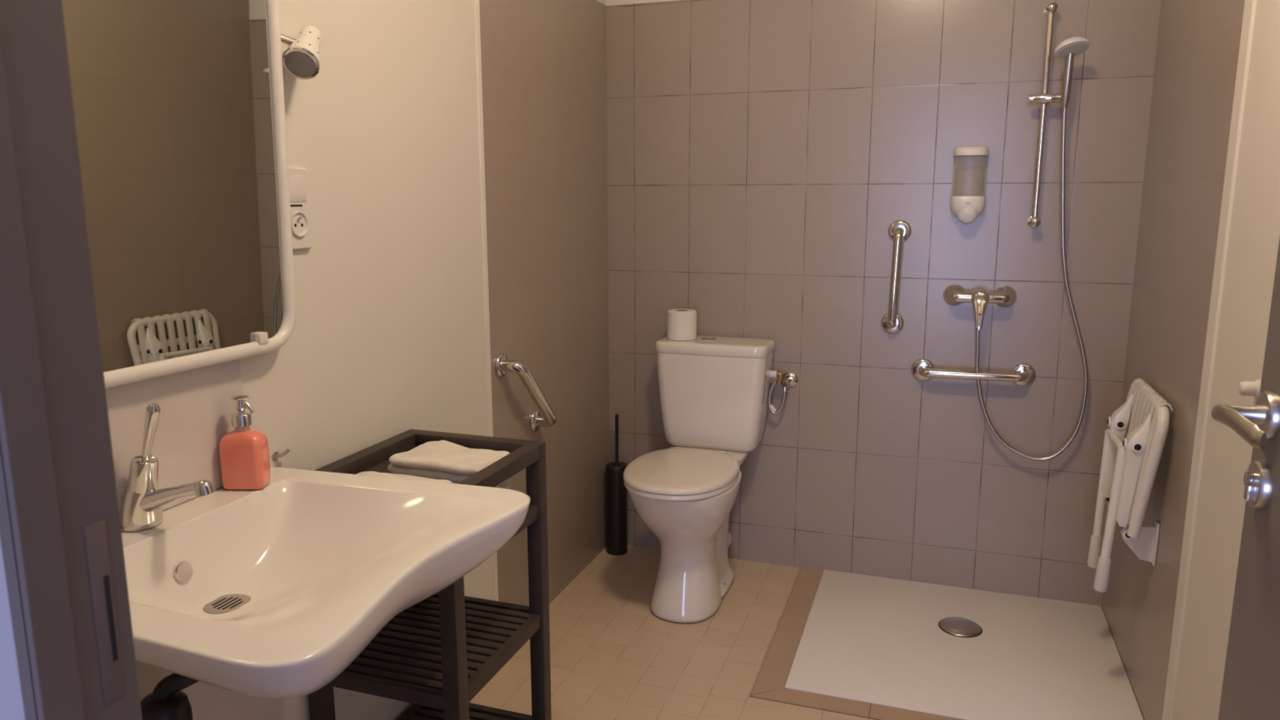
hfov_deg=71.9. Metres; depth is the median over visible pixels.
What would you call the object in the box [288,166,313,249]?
wall socket
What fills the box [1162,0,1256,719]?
trim
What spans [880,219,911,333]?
grab bar
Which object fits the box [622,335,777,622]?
toilet
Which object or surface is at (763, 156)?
wall
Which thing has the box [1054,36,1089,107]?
shower
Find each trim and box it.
[0,0,142,719]
[474,0,498,601]
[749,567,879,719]
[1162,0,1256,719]
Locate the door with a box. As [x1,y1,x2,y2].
[1211,236,1279,719]
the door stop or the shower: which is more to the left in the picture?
the shower
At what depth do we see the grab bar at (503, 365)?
2.49 m
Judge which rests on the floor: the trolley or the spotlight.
the trolley
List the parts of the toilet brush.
handle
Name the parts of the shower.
handle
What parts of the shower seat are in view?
leg, leg, hinge arm, hinge arm, seat frame, slatted seat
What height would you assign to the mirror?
0.844 m
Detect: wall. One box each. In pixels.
[0,540,25,719]
[136,0,609,719]
[604,0,1161,605]
[1101,0,1279,719]
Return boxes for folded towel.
[357,471,452,483]
[387,440,509,487]
[497,481,511,488]
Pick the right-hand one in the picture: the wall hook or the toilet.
the toilet
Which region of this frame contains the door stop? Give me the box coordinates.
[1238,379,1261,399]
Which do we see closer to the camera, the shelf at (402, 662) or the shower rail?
the shelf at (402, 662)
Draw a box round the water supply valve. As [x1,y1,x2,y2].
[768,371,798,414]
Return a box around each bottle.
[218,395,271,489]
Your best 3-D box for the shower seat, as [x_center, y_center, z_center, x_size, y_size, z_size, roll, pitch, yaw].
[1.262,0.335,2.311,0.131,0.535,0.402,3,11,19]
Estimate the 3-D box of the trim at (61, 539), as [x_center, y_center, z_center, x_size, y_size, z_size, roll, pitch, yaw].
[-0.337,0.174,0.532,0.016,2.050,0.065,3,11,19]
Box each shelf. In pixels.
[326,591,541,710]
[396,702,532,719]
[508,504,538,541]
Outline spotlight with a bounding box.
[280,25,321,79]
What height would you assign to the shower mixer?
0.126 m
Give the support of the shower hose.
hanging from the shower mixer
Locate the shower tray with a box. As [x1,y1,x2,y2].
[784,569,1143,719]
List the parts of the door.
handle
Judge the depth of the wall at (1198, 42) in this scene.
1.97 m
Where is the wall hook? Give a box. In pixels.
[271,448,289,460]
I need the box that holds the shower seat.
[1087,377,1173,592]
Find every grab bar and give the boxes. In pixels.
[494,352,556,431]
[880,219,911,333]
[911,358,1035,386]
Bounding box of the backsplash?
[105,359,242,527]
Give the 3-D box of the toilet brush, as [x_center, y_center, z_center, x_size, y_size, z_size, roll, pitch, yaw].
[-0.086,0.455,3.243,0.079,0.527,0.079,3,11,19]
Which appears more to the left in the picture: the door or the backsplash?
the backsplash
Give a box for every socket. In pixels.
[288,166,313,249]
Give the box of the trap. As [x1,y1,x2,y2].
[140,672,199,719]
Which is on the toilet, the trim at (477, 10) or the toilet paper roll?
the toilet paper roll
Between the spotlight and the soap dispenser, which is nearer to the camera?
the spotlight
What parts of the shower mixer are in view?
lever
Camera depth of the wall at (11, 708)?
0.51 m
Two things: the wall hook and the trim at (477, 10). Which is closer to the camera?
the wall hook
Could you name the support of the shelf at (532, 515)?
attached to the trolley
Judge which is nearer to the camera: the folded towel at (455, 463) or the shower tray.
the folded towel at (455, 463)
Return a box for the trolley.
[308,429,551,719]
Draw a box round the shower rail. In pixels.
[1027,0,1061,226]
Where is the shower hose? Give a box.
[974,107,1088,461]
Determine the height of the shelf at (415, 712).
0.028 m
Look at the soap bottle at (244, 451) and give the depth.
1.47 m
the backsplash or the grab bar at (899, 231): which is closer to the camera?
the backsplash
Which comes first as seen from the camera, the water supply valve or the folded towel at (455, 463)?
the folded towel at (455, 463)
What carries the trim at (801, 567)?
on the floor
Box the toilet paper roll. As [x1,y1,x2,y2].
[666,308,696,341]
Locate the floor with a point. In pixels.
(612, 658)
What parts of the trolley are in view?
leg, rail, leg, rail, rail, leg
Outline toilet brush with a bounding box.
[605,413,627,555]
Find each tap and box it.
[121,403,214,531]
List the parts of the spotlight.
reflector bulb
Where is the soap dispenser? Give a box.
[950,146,989,223]
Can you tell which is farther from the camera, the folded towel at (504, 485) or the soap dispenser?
the soap dispenser
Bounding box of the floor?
[469,545,875,719]
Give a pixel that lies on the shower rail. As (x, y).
(1044, 98)
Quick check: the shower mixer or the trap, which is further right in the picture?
the shower mixer
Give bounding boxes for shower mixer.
[942,284,1017,329]
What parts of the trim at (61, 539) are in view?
strike plate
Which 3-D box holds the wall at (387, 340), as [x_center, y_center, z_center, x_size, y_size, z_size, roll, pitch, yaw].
[-0.603,-0.289,1.937,0.124,2.460,2.665,3,11,19]
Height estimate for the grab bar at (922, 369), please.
0.077 m
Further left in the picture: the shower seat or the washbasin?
the washbasin
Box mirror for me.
[62,0,296,388]
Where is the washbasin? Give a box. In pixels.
[120,466,530,699]

